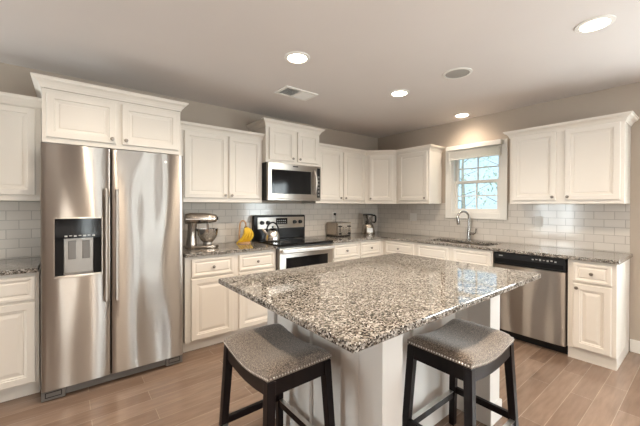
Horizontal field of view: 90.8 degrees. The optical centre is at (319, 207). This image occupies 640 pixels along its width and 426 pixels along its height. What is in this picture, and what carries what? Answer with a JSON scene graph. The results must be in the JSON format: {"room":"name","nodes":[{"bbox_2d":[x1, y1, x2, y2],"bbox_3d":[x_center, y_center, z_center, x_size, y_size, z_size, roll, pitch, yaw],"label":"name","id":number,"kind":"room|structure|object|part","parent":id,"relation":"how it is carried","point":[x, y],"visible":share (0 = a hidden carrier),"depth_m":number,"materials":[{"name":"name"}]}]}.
{"room":"kitchen","nodes":[
{"label":"kitchen","id":0,"kind":"room"},
{"bbox_2d":[0,62,377,258],"bbox_3d":[-1.958,0.081,3.084,7.640,2.484,0.120,0,0,-39],"label":"wall","id":1,"kind":"structure","parent":0,"point":[14,79],"depth_m":3.53,"materials":[{"name":"paint"}]},
{"bbox_2d":[0,91,41,200],"bbox_3d":[-2.590,-0.442,2.270,1.000,0.784,0.359,0,0,-39],"label":"upper cabinet","id":2,"kind":"object","parent":1,"relation":"attached to","point":[20,115],"visible":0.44,"depth_m":2.36,"materials":[{"name":"paint"}]},
{"bbox_3d":[-2.355,-0.424,2.285,0.437,0.660,0.020,0,0,-38],"label":"door","id":3,"kind":"part","parent":2,"relation":"part of","materials":[{"name":"paint"}]},
{"bbox_3d":[-2.494,-0.797,2.149,1.000,0.072,0.055,0,0,-38],"label":"crown molding","id":4,"kind":"part","parent":2,"relation":"part of","materials":[{"name":"paint"}]},
{"bbox_2d":[30,72,188,154],"bbox_3d":[-1.769,-0.692,2.724,1.032,0.455,0.670,0,0,-39],"label":"upper cabinet","id":5,"kind":"object","parent":1,"relation":"attached to","point":[68,118],"visible":0.96,"depth_m":2.44,"materials":[{"name":"paint"}]},
{"bbox_3d":[-1.768,-0.657,2.355,0.415,0.320,0.020,0,0,-38],"label":"door","id":6,"kind":"part","parent":5,"relation":"part of","materials":[{"name":"paint"}]},
{"bbox_3d":[-1.769,-0.883,2.723,1.032,0.072,0.670,0,0,-38],"label":"crown molding","id":7,"kind":"part","parent":5,"relation":"part of","materials":[{"name":"paint"}]},
{"bbox_3d":[-1.409,-0.658,2.640,0.420,0.320,0.020,0,0,-38],"label":"door","id":8,"kind":"part","parent":5,"relation":"part of","materials":[{"name":"paint"}]},
{"bbox_2d":[0,201,377,258],"bbox_3d":[-1.100,0.181,3.685,5.292,0.465,0.008,0,0,-39],"label":"backsplash","id":9,"kind":"structure","parent":1,"relation":"attached to","point":[20,235],"depth_m":3.67,"materials":[{"name":"tile"}]},
{"bbox_2d":[179,121,264,202],"bbox_3d":[-1.077,-0.444,3.473,0.955,0.784,0.359,0,0,-39],"label":"upper cabinet","id":10,"kind":"object","parent":1,"relation":"attached to","point":[221,164],"visible":0.88,"depth_m":3.32,"materials":[{"name":"paint"}]},
{"bbox_3d":[-1.162,-0.425,3.234,0.435,0.660,0.020,0,0,-38],"label":"door","id":11,"kind":"part","parent":10,"relation":"part of","materials":[{"name":"paint"}]},
{"bbox_3d":[-0.982,-0.799,3.352,0.955,0.072,0.055,0,0,-38],"label":"crown molding","id":12,"kind":"part","parent":10,"relation":"part of","materials":[{"name":"paint"}]},
{"bbox_3d":[-0.830,-0.426,3.498,0.373,0.660,0.020,0,0,-38],"label":"door","id":13,"kind":"part","parent":10,"relation":"part of","materials":[{"name":"paint"}]},
{"bbox_2d":[246,117,324,166],"bbox_3d":[-0.415,-0.759,3.947,0.882,0.480,0.440,0,0,-39],"label":"upper cabinet","id":14,"kind":"object","parent":1,"relation":"attached to","point":[283,142],"visible":0.96,"depth_m":3.75,"materials":[{"name":"paint"}]},
{"bbox_3d":[-0.445,-0.729,3.700,0.338,0.363,0.020,0,0,-38],"label":"door","id":15,"kind":"part","parent":14,"relation":"part of","materials":[{"name":"paint"}]},
{"bbox_3d":[-0.415,-0.963,3.946,0.882,0.072,0.440,0,0,-38],"label":"crown molding","id":16,"kind":"part","parent":14,"relation":"part of","materials":[{"name":"paint"}]},
{"bbox_2d":[262,162,320,200],"bbox_3d":[-0.399,-0.298,3.927,0.758,0.432,0.477,0,0,-39],"label":"microwave","id":17,"kind":"object","parent":14,"relation":"attached to","point":[280,181],"visible":0.98,"depth_m":3.74,"materials":[{"name":"silver metal"}]},
{"bbox_3d":[-0.058,-0.311,3.940,0.028,0.310,0.072,0,0,-38],"label":"handle","id":18,"kind":"part","parent":17,"relation":"part of","materials":[{"name":"silver metal"}]},
{"bbox_3d":[-0.018,-0.306,3.999,0.049,0.370,0.002,0,0,-38],"label":"control panel","id":19,"kind":"part","parent":17,"relation":"part of","materials":[{"name":"black plastic"}]},
{"bbox_3d":[-0.151,-0.730,3.934,0.314,0.363,0.020,0,0,-38],"label":"door","id":20,"kind":"part","parent":14,"relation":"part of","materials":[{"name":"paint"}]},
{"bbox_2d":[302,143,366,203],"bbox_3d":[0.230,-0.446,4.513,0.933,0.784,0.359,0,0,-39],"label":"upper cabinet","id":21,"kind":"object","parent":1,"relation":"attached to","point":[342,168],"visible":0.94,"depth_m":4.39,"materials":[{"name":"paint"}]},
{"bbox_3d":[0.136,-0.432,4.267,0.418,0.670,0.020,0,0,-38],"label":"door","id":22,"kind":"part","parent":21,"relation":"part of","materials":[{"name":"paint"}]},
{"bbox_3d":[0.326,-0.801,4.393,0.933,0.072,0.055,0,0,-38],"label":"crown molding","id":23,"kind":"part","parent":21,"relation":"part of","materials":[{"name":"paint"}]},
{"bbox_3d":[0.491,-0.433,4.550,0.413,0.670,0.020,0,0,-38],"label":"door","id":24,"kind":"part","parent":21,"relation":"part of","materials":[{"name":"paint"}]},
{"bbox_2d":[365,150,396,203],"bbox_3d":[0.924,-0.447,4.878,0.652,0.784,0.652,0,0,-39],"label":"upper cabinet","id":25,"kind":"object","parent":1,"relation":"attached to","point":[380,165],"visible":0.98,"depth_m":4.67,"materials":[{"name":"paint"}]},
{"bbox_3d":[0.900,-0.430,4.671,0.350,0.665,0.020,0,0,6],"label":"door","id":26,"kind":"part","parent":25,"relation":"part of","materials":[{"name":"paint"}]},
{"bbox_3d":[0.899,-0.801,4.651,0.460,0.072,0.055,0,0,6],"label":"crown molding","id":27,"kind":"part","parent":25,"relation":"part of","materials":[{"name":"paint"}]},
{"bbox_2d":[0,0,639,137],"bbox_3d":[0.510,-1.188,-0.022,7.640,0.100,8.040,0,0,-39],"label":"ceiling","id":28,"kind":"structure","parent":0,"point":[230,54],"depth_m":2.32,"materials":[{"name":"paint"}]},
{"bbox_2d":[274,85,317,100],"bbox_3d":[-0.237,-1.151,3.198,0.380,0.012,0.230,0,0,-39],"label":"ceiling vent","id":29,"kind":"object","parent":28,"relation":"in","point":[288,91],"visible":1,"depth_m":3.18,"materials":[{"name":"white metal"}]},
{"bbox_2d":[284,51,309,63],"bbox_3d":[-0.175,-1.148,2.430,0.200,0.008,0.200,0,0,-39],"label":"recessed light","id":30,"kind":"object","parent":28,"relation":"in","point":[295,57],"visible":1,"depth_m":2.41,"materials":[{"name":"white"}]},
{"bbox_2d":[389,89,409,96],"bbox_3d":[0.801,-1.150,3.187,0.200,0.008,0.200,0,0,-39],"label":"recessed light","id":31,"kind":"object","parent":28,"relation":"in","point":[401,92],"visible":1,"depth_m":3.18,"materials":[{"name":"white glass"}]},
{"bbox_2d":[443,67,472,78],"bbox_3d":[1.177,-1.146,2.706,0.236,0.009,0.236,0,0,-39],"label":"ceiling speaker","id":32,"kind":"object","parent":28,"relation":"attached to","point":[460,72],"visible":1,"depth_m":2.70,"materials":[{"name":"white"}]},
{"bbox_2d":[445,69,469,77],"bbox_3d":[1.177,-1.147,2.706,0.194,0.006,0.194,0,0,-38],"label":"grille","id":33,"kind":"object","parent":32,"relation":"attached to","point":[452,73],"depth_m":2.70,"materials":[{"name":"grey"}]},
{"bbox_2d":[454,113,470,117],"bbox_3d":[1.778,-1.151,3.951,0.200,0.008,0.200,0,0,-39],"label":"recessed light","id":34,"kind":"object","parent":28,"relation":"in","point":[459,115],"visible":1,"depth_m":3.94,"materials":[{"name":"white glass"}]},
{"bbox_2d":[574,14,616,33],"bbox_3d":[1.716,-1.141,1.972,0.200,0.008,0.200,0,0,-39],"label":"recessed light","id":35,"kind":"object","parent":28,"relation":"in","point":[596,23],"visible":1,"depth_m":1.96,"materials":[{"name":"white glass"}]},
{"bbox_2d":[0,339,639,425],"bbox_3d":[0.503,1.396,-0.008,7.640,0.100,8.040,0,0,-39],"label":"floor","id":36,"kind":"structure","parent":0,"point":[554,388],"depth_m":2.22,"materials":[{"name":"brown wood"}]},
{"bbox_2d":[0,266,40,402],"bbox_3d":[-2.520,0.888,2.144,0.950,0.877,0.659,0,0,-39],"label":"base cabinet","id":37,"kind":"object","parent":36,"relation":"on","point":[20,294],"visible":0.71,"depth_m":2.15,"materials":[{"name":"paint"}]},
{"bbox_3d":[-2.155,0.557,2.062,0.440,0.162,0.020,0,0,-38],"label":"drawer","id":38,"kind":"part","parent":37,"relation":"part of","materials":[{"name":"paint"}]},
{"bbox_3d":[-2.156,0.935,2.064,0.440,0.557,0.020,0,0,-38],"label":"door","id":39,"kind":"part","parent":37,"relation":"part of","materials":[{"name":"paint"}]},
{"bbox_2d":[0,256,40,275],"bbox_3d":[-2.522,0.433,2.142,0.945,0.030,0.640,0,0,-39],"label":"countertop","id":40,"kind":"structure","parent":37,"relation":"on","point":[12,266],"depth_m":2.27,"materials":[{"name":"stone"}]},
{"bbox_2d":[40,142,182,402],"bbox_3d":[-1.718,0.445,2.650,0.908,1.762,0.782,0,0,-39],"label":"refrigerator","id":41,"kind":"object","parent":36,"relation":"on","point":[111,223],"visible":1,"depth_m":2.33,"materials":[{"name":"grey metal"}]},
{"bbox_3d":[-1.730,0.406,2.251,0.391,1.680,0.062,0,0,-38],"label":"door","id":42,"kind":"part","parent":41,"relation":"part of","materials":[{"name":"silver metal"}]},
{"bbox_3d":[-1.719,0.281,2.251,0.279,0.420,0.054,0,0,-38],"label":"dispenser frame","id":43,"kind":"part","parent":41,"relation":"part of","materials":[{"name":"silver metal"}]},
{"bbox_3d":[-1.721,0.148,2.253,0.263,0.137,0.046,0,0,-38],"label":"dispenser control panel","id":44,"kind":"part","parent":41,"relation":"part of","materials":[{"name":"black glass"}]},
{"bbox_3d":[-1.565,0.276,2.311,0.020,0.825,0.062,0,0,-38],"label":"handle","id":45,"kind":"part","parent":41,"relation":"part of","materials":[{"name":"silver metal"}]},
{"bbox_3d":[-1.514,0.276,2.351,0.020,0.825,0.062,0,0,-38],"label":"handle","id":46,"kind":"part","parent":41,"relation":"part of","materials":[{"name":"silver metal"}]},
{"bbox_3d":[-1.373,0.406,2.535,0.511,1.680,0.062,0,0,-38],"label":"door","id":47,"kind":"part","parent":41,"relation":"part of","materials":[{"name":"silver metal"}]},
{"bbox_2d":[183,249,275,352],"bbox_3d":[-1.020,0.886,3.339,0.935,0.877,0.656,0,0,-39],"label":"base cabinet","id":48,"kind":"object","parent":36,"relation":"on","point":[213,312],"visible":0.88,"depth_m":3.00,"materials":[{"name":"paint"}]},
{"bbox_3d":[-1.007,0.555,2.975,0.393,0.162,0.020,0,0,-38],"label":"drawer","id":49,"kind":"part","parent":48,"relation":"part of","materials":[{"name":"paint"}]},
{"bbox_3d":[-1.009,0.933,2.976,0.396,0.557,0.020,0,0,-38],"label":"door","id":50,"kind":"part","parent":48,"relation":"part of","materials":[{"name":"paint"}]},
{"bbox_2d":[183,241,276,257],"bbox_3d":[-1.022,0.431,3.336,0.939,0.030,0.640,0,0,-39],"label":"countertop","id":51,"kind":"structure","parent":48,"relation":"on","point":[232,247],"depth_m":3.17,"materials":[{"name":"stone"}]},
{"bbox_2d":[184,213,218,248],"bbox_3d":[-1.219,0.237,3.251,0.335,0.357,0.216,0,0,-25],"label":"stand mixer","id":52,"kind":"object","parent":51,"relation":"on","point":[207,235],"visible":1,"depth_m":3.19,"materials":[{"name":"silver metal"}]},
{"bbox_2d":[197,228,218,244],"bbox_3d":[-1.165,0.302,3.276,0.216,0.163,0.216,0,0,-25],"label":"bowl","id":53,"kind":"object","parent":52,"relation":"on","point":[207,236],"depth_m":3.21,"materials":[{"name":"silver metal"}]},
{"bbox_2d":[238,220,250,243],"bbox_3d":[-0.881,0.280,3.649,0.166,0.268,0.144,0,0,0],"label":"banana hanger","id":54,"kind":"object","parent":51,"relation":"on","point":[244,221],"visible":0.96,"depth_m":3.64,"materials":[{"name":"brown wood"}]},
{"bbox_2d":[236,227,246,243],"bbox_3d":[-0.897,0.320,3.602,0.122,0.197,0.033,0,0,6],"label":"banana","id":55,"kind":"object","parent":54,"relation":"hanging from","point":[245,230],"visible":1,"depth_m":3.59,"materials":[{"name":"yellow food"}]},
{"bbox_2d":[241,227,248,241],"bbox_3d":[-0.877,0.320,3.632,0.112,0.197,0.033,0,0,-1],"label":"banana","id":56,"kind":"object","parent":54,"relation":"hanging from","point":[247,233],"visible":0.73,"depth_m":3.62,"materials":[{"name":"yellow food"}]},
{"bbox_2d":[244,227,250,241],"bbox_3d":[-0.854,0.320,3.666,0.108,0.197,0.033,0,0,4],"label":"banana","id":57,"kind":"object","parent":54,"relation":"hanging from","point":[249,231],"visible":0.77,"depth_m":3.65,"materials":[{"name":"yellow food"}]},
{"bbox_2d":[246,226,253,241],"bbox_3d":[-0.828,0.319,3.703,0.101,0.197,0.033,0,0,-4],"label":"banana","id":58,"kind":"object","parent":54,"relation":"hanging from","point":[252,233],"visible":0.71,"depth_m":3.69,"materials":[{"name":"yellow food"}]},
{"bbox_3d":[-0.649,0.932,3.263,0.400,0.557,0.020,0,0,-38],"label":"door","id":59,"kind":"part","parent":48,"relation":"part of","materials":[{"name":"paint"}]},
{"bbox_3d":[-0.648,0.555,3.261,0.400,0.162,0.020,0,0,-38],"label":"drawer","id":60,"kind":"part","parent":48,"relation":"part of","materials":[{"name":"paint"}]},
{"bbox_2d":[219,323,334,425],"bbox_3d":[-0.224,0.998,1.560,0.390,0.680,0.526,0,0,-39],"label":"bar stool","id":61,"kind":"object","parent":36,"relation":"on","point":[272,360],"visible":1,"depth_m":1.47,"materials":[{"name":"fabric"}]},
{"bbox_3d":[-0.491,1.024,1.637,0.067,0.625,0.073,0,0,-38],"label":"leg","id":62,"kind":"part","parent":61,"relation":"part of","materials":[{"name":"brown wood"}]},
{"bbox_3d":[-0.209,1.026,1.282,0.067,0.625,0.073,0,0,-38],"label":"leg","id":63,"kind":"part","parent":61,"relation":"part of","materials":[{"name":"brown wood"}]},
{"bbox_3d":[-0.223,0.697,1.558,0.336,0.078,0.460,0,0,-38],"label":"seat","id":64,"kind":"part","parent":61,"relation":"part of","materials":[{"name":"fabric"}]},
{"bbox_3d":[-0.222,0.712,1.559,0.343,0.038,0.468,0,0,-38],"label":"nailhead trim","id":65,"kind":"part","parent":61,"relation":"part of","materials":[{"name":"silver metal"}]},
{"bbox_3d":[-0.238,1.023,1.838,0.067,0.625,0.073,0,0,-38],"label":"leg","id":66,"kind":"part","parent":61,"relation":"part of","materials":[{"name":"brown wood"}]},
{"bbox_3d":[0.044,1.026,1.483,0.067,0.625,0.073,0,0,-38],"label":"leg","id":67,"kind":"part","parent":61,"relation":"part of","materials":[{"name":"brown wood"}]},
{"bbox_2d":[251,215,334,269],"bbox_3d":[-0.328,0.712,3.845,0.762,1.222,0.718,0,0,-39],"label":"range","id":68,"kind":"object","parent":36,"relation":"on","point":[293,250],"visible":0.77,"depth_m":3.77,"materials":[{"name":"grey metal"}]},
{"bbox_2d":[262,222,279,241],"bbox_3d":[-0.563,0.284,3.729,0.186,0.229,0.176,0,0,32],"label":"kettle","id":69,"kind":"object","parent":68,"relation":"on","point":[272,235],"visible":1,"depth_m":3.67,"materials":[{"name":"silver metal"}]},
{"bbox_3d":[-0.558,0.227,3.726,0.155,0.115,0.019,0,0,-8],"label":"handle","id":70,"kind":"part","parent":69,"relation":"part of","materials":[{"name":"black plastic"}]},
{"bbox_3d":[-0.491,0.197,4.068,0.693,0.141,0.003,0,0,-38],"label":"control panel","id":71,"kind":"part","parent":68,"relation":"part of","materials":[{"name":"silver metal"}]},
{"bbox_2d":[251,236,332,246],"bbox_3d":[-0.342,0.412,3.861,0.762,0.027,0.656,0,0,-38],"label":"cooktop","id":72,"kind":"object","parent":68,"relation":"in","point":[285,241],"depth_m":3.73,"materials":[{"name":"grey glass"}]},
{"bbox_3d":[-0.151,0.748,3.623,0.750,0.605,0.042,0,0,-38],"label":"oven door","id":73,"kind":"part","parent":68,"relation":"part of","materials":[{"name":"silver metal"}]},
{"bbox_3d":[-0.121,0.477,3.584,0.738,0.046,0.055,0,0,-38],"label":"handle","id":74,"kind":"part","parent":68,"relation":"part of","materials":[{"name":"silver metal"}]},
{"bbox_2d":[333,239,380,261],"bbox_3d":[0.318,0.884,4.402,0.928,0.877,0.659,0,0,-39],"label":"base cabinet","id":75,"kind":"object","parent":36,"relation":"on","point":[368,248],"visible":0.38,"depth_m":4.16,"materials":[{"name":"paint"}]},
{"bbox_3d":[0.336,0.553,4.043,0.430,0.162,0.020,0,0,-38],"label":"drawer","id":76,"kind":"part","parent":75,"relation":"part of","materials":[{"name":"paint"}]},
{"bbox_3d":[0.335,0.931,4.045,0.430,0.557,0.020,0,0,-38],"label":"door","id":77,"kind":"part","parent":75,"relation":"part of","materials":[{"name":"paint"}]},
{"bbox_3d":[0.694,0.553,4.329,0.397,0.162,0.020,0,0,-38],"label":"drawer","id":78,"kind":"part","parent":75,"relation":"part of","materials":[{"name":"paint"}]},
{"bbox_3d":[0.693,0.930,4.331,0.397,0.557,0.020,0,0,-38],"label":"door","id":79,"kind":"part","parent":75,"relation":"part of","materials":[{"name":"paint"}]},
{"bbox_2d":[311,232,632,264],"bbox_3d":[1.325,0.435,3.641,1.552,0.030,3.084,0,0,-39],"label":"countertop","id":80,"kind":"structure","parent":75,"relation":"on","point":[618,258],"depth_m":3.40,"materials":[{"name":"stone"}]},
{"bbox_2d":[326,221,350,236],"bbox_3d":[0.278,0.312,4.561,0.270,0.201,0.275,0,0,-39],"label":"toaster","id":81,"kind":"object","parent":80,"relation":"on","point":[336,229],"visible":1,"depth_m":4.47,"materials":[{"name":"silver metal"}]},
{"bbox_3d":[0.349,0.310,4.473,0.254,0.163,0.003,0,0,-38],"label":"panel","id":82,"kind":"part","parent":81,"relation":"part of","materials":[{"name":"silver metal"}]},
{"bbox_2d":[361,214,375,234],"bbox_3d":[0.742,0.255,4.869,0.211,0.314,0.211,0,0,39],"label":"blender","id":83,"kind":"object","parent":80,"relation":"on","point":[367,229],"visible":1,"depth_m":4.80,"materials":[{"name":"silver metal"}]},
{"bbox_2d":[439,240,491,245],"bbox_3d":[1.726,0.545,3.850,0.400,0.188,0.790,0,0,-39],"label":"sink","id":84,"kind":"object","parent":80,"relation":"in","point":[440,240],"visible":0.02,"depth_m":4.00,"materials":[{"name":"silver metal"}]},
{"bbox_2d":[456,211,476,239],"bbox_3d":[1.846,0.231,4.013,0.248,0.377,0.112,0,0,3],"label":"faucet","id":85,"kind":"object","parent":80,"relation":"on","point":[469,233],"visible":0.99,"depth_m":4.01,"materials":[{"name":"silver metal"}]},
{"bbox_3d":[1.819,0.171,4.006,0.204,0.257,0.025,0,0,-19],"label":"spout","id":86,"kind":"part","parent":85,"relation":"part of","materials":[{"name":"silver metal"}]},
{"bbox_2d":[380,239,382,254],"bbox_3d":[0.922,0.883,4.899,0.632,0.877,0.632,0,0,-39],"label":"base cabinet","id":87,"kind":"object","parent":36,"relation":"on","point":[381,240],"visible":0.06,"depth_m":4.47,"materials":[{"name":"paint"}]},
{"bbox_2d":[267,295,501,425],"bbox_3d":[0.407,0.897,2.031,1.159,0.878,0.972,0,0,-39],"label":"kitchen island","id":88,"kind":"object","parent":36,"relation":"on","point":[368,384],"visible":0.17,"depth_m":1.66,"materials":[{"name":"paint"}]},
{"bbox_3d":[-0.197,1.277,1.897,0.014,0.115,0.265,0,0,-38],"label":"baseboard","id":89,"kind":"part","parent":88,"relation":"part of","materials":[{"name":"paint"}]},
{"bbox_3d":[0.142,0.899,1.466,0.017,0.877,0.121,0,0,-38],"label":"panel","id":90,"kind":"part","parent":88,"relation":"part of","materials":[{"name":"paint"}]},
{"bbox_2d":[219,253,540,353],"bbox_3d":[0.412,0.442,1.964,1.695,0.030,1.144,0,0,-39],"label":"island countertop","id":91,"kind":"structure","parent":88,"relation":"on","point":[356,305],"depth_m":1.59,"materials":[{"name":"stone"}]},
{"bbox_3d":[0.268,0.899,1.402,0.135,0.878,0.135,0,0,-38],"label":"post","id":92,"kind":"part","parent":88,"relation":"part of","materials":[{"name":"paint"}]},
{"bbox_3d":[0.806,1.279,2.025,0.505,0.115,0.012,0,0,-38],"label":"baseboard","id":93,"kind":"part","parent":88,"relation":"part of","materials":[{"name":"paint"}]},
{"bbox_3d":[1.051,0.898,2.024,0.135,0.878,0.135,0,0,-38],"label":"post","id":94,"kind":"part","parent":88,"relation":"part of","materials":[{"name":"paint"}]},
{"bbox_2d":[383,239,415,254],"bbox_3d":[1.277,0.886,4.431,0.659,0.877,0.540,0,0,-39],"label":"base cabinet","id":95,"kind":"object","parent":36,"relation":"on","point":[389,246],"visible":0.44,"depth_m":4.24,"materials":[{"name":"paint"}]},
{"bbox_2d":[416,243,495,266],"bbox_3d":[1.738,0.891,3.851,0.659,0.877,0.936,0,0,-39],"label":"base cabinet","id":96,"kind":"object","parent":36,"relation":"on","point":[466,255],"visible":0.13,"depth_m":3.60,"materials":[{"name":"paint"}]},
{"bbox_2d":[402,319,518,425],"bbox_3d":[0.739,1.000,1.658,0.526,0.680,0.390,0,0,-39],"label":"bar stool","id":97,"kind":"object","parent":36,"relation":"on","point":[466,351],"visible":1,"depth_m":1.62,"materials":[{"name":"wood"}]},
{"bbox_3d":[0.461,1.026,1.644,0.073,0.625,0.067,0,0,-38],"label":"leg","id":98,"kind":"part","parent":97,"relation":"part of","materials":[{"name":"brown wood"}]},
{"bbox_3d":[0.815,1.026,1.926,0.073,0.625,0.067,0,0,-38],"label":"leg","id":99,"kind":"part","parent":97,"relation":"part of","materials":[{"name":"brown wood"}]},
{"bbox_3d":[0.739,0.699,1.657,0.460,0.078,0.336,0,0,-38],"label":"seat","id":100,"kind":"part","parent":97,"relation":"part of","materials":[{"name":"fabric"}]},
{"bbox_3d":[0.739,0.714,1.657,0.468,0.038,0.343,0,0,-38],"label":"nailhead trim","id":101,"kind":"part","parent":97,"relation":"part of","materials":[{"name":"silver metal"}]},
{"bbox_3d":[0.662,1.028,1.391,0.073,0.625,0.067,0,0,-38],"label":"leg","id":102,"kind":"part","parent":97,"relation":"part of","materials":[{"name":"brown wood"}]},
{"bbox_3d":[1.016,1.028,1.673,0.073,0.625,0.067,0,0,-38],"label":"leg","id":103,"kind":"part","parent":97,"relation":"part of","materials":[{"name":"brown wood"}]},
{"bbox_2d":[494,251,567,353],"bbox_3d":[2.233,0.899,3.239,0.608,0.870,0.611,0,0,-39],"label":"dishwasher","id":104,"kind":"object","parent":36,"relation":"on","point":[535,312],"visible":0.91,"depth_m":2.98,"materials":[{"name":"silver metal"}]},
{"bbox_3d":[2.021,0.523,3.067,0.051,0.118,0.607,0,0,-38],"label":"control panel","id":105,"kind":"part","parent":104,"relation":"part of","materials":[{"name":"black plastic"}]},
{"bbox_2d":[567,259,629,370],"bbox_3d":[2.527,0.898,2.864,0.654,0.877,0.322,0,0,-39],"label":"base cabinet","id":106,"kind":"object","parent":36,"relation":"on","point":[598,293],"visible":0.94,"depth_m":2.68,"materials":[{"name":"paint"}]},
{"bbox_3d":[2.305,0.944,2.681,0.020,0.557,0.252,0,0,-38],"label":"door","id":107,"kind":"part","parent":106,"relation":"part of","materials":[{"name":"paint"}]},
{"bbox_3d":[2.306,0.566,2.679,0.020,0.162,0.252,0,0,-38],"label":"drawer","id":108,"kind":"part","parent":106,"relation":"part of","materials":[{"name":"paint"}]},
{"bbox_2d":[378,82,639,350],"bbox_3d":[3.487,0.100,2.279,0.120,2.484,7.920,0,0,-39],"label":"wall","id":109,"kind":"structure","parent":0,"point":[624,98],"depth_m":3.37,"materials":[{"name":"paint"}]},
{"bbox_2d":[410,213,416,220],"bbox_3d":[1.409,0.148,4.773,0.009,0.116,0.118,0,0,-39],"label":"light switch","id":110,"kind":"object","parent":109,"relation":"attached to","point":[413,216],"visible":1,"depth_m":4.76,"materials":[{"name":"white plastic"}]},
{"bbox_2d":[396,144,444,203],"bbox_3d":[1.413,-0.443,4.500,0.360,0.784,0.595,0,0,-39],"label":"upper cabinet","id":111,"kind":"object","parent":109,"relation":"attached to","point":[419,168],"visible":1,"depth_m":4.37,"materials":[{"name":"paint"}]},
{"bbox_3d":[1.299,-0.430,4.425,0.020,0.670,0.457,0,0,-38],"label":"door","id":112,"kind":"part","parent":111,"relation":"part of","materials":[{"name":"paint"}]},
{"bbox_3d":[1.413,-0.799,4.498,0.360,0.072,0.595,0,0,-38],"label":"crown molding","id":113,"kind":"part","parent":111,"relation":"part of","materials":[{"name":"paint"}]},
{"bbox_2d":[445,138,507,219],"bbox_3d":[2.028,-0.335,4.086,0.149,0.964,0.782,0,0,-39],"label":"window","id":114,"kind":"structure","parent":109,"relation":"in","point":[452,196],"depth_m":4.07,"materials":[{"name":"white wood"}]},
{"bbox_2d":[446,139,502,178],"bbox_3d":[1.942,-0.594,4.016,0.070,0.435,0.690,0,0,-39],"label":"window blind","id":115,"kind":"object","parent":114,"relation":"attached to","point":[494,150],"visible":1,"depth_m":3.97,"materials":[{"name":"white fabric"}]},
{"bbox_3d":[1.948,-0.634,4.020,0.050,0.016,0.650,0,0,-38],"label":"rail","id":116,"kind":"part","parent":115,"relation":"part of","materials":[{"name":"white"}]},
{"bbox_3d":[2.032,-0.149,4.091,0.032,0.405,0.580,0,0,-38],"label":"sash","id":117,"kind":"part","parent":114,"relation":"part of","materials":[{"name":"white"}]},
{"bbox_3d":[2.061,-0.514,4.110,0.032,0.405,0.580,0,0,-38],"label":"sash","id":118,"kind":"part","parent":114,"relation":"part of","materials":[{"name":"white"}]},
{"bbox_2d":[378,203,629,252],"bbox_3d":[1.927,0.181,4.137,0.008,0.476,3.070,0,0,-39],"label":"backsplash","id":119,"kind":"structure","parent":109,"relation":"attached to","point":[598,227],"depth_m":3.55,"materials":[{"name":"tile"}]},
{"bbox_2d":[535,216,542,226],"bbox_3d":[2.424,0.158,3.497,0.009,0.116,0.072,0,0,-39],"label":"light switch","id":120,"kind":"object","parent":109,"relation":"attached to","point":[538,219],"visible":1,"depth_m":3.49,"materials":[{"name":"white plastic"}]},
{"bbox_2d":[503,111,638,203],"bbox_3d":[2.463,-0.428,3.179,0.360,0.785,1.020,0,0,-39],"label":"upper cabinet","id":121,"kind":"object","parent":109,"relation":"attached to","point":[587,160],"visible":1,"depth_m":3.00,"materials":[{"name":"paint"}]},
{"bbox_3d":[2.213,-0.411,3.276,0.020,0.680,0.392,0,0,-38],"label":"door","id":122,"kind":"part","parent":121,"relation":"part of","materials":[{"name":"paint"}]},
{"bbox_3d":[2.464,-0.784,3.177,0.360,0.072,1.020,0,0,-38],"label":"crown molding","id":123,"kind":"part","parent":121,"relation":"part of","materials":[{"name":"paint"}]},
{"bbox_3d":[2.502,-0.409,2.913,0.020,0.680,0.396,0,0,-38],"label":"door","id":124,"kind":"part","parent":121,"relation":"part of","materials":[{"name":"paint"}]},
{"bbox_2d":[630,339,639,353],"bbox_3d":[4.334,1.293,1.106,0.016,0.115,4.675,0,0,-39],"label":"baseboard","id":125,"kind":"structure","parent":109,"relation":"attached to","point":[634,344],"depth_m":2.90,"materials":[{"name":"white wood"}]},
{"label":"outside","id":126,"kind":"structure","parent":0,"visible":0},
{"bbox_3d":[2.570,1.749,19.401,100.000,0.100,100.000,0,0,-39],"label":"ground","id":127,"kind":"structure","parent":126,"visible":0},
{"bbox_2d":[459,158,498,208],"bbox_3d":[7.049,-1.327,15.904,4.299,6.119,4.229,0,0,-6],"label":"tree","id":128,"kind":"object","parent":127,"relation":"on","point":[462,200],"visible":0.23,"depth_m":15.92,"materials":[{"name":"beige plant"}]},
{"bbox_2d":[461,157,498,208],"bbox_3d":[6.998,-0.881,11.473,3.620,5.275,3.457,0,0,4],"label":"tree","id":129,"kind":"object","parent":127,"relation":"on","point":[495,174],"visible":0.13,"depth_m":11.81,"materials":[{"name":"beige plant"}]}
]}

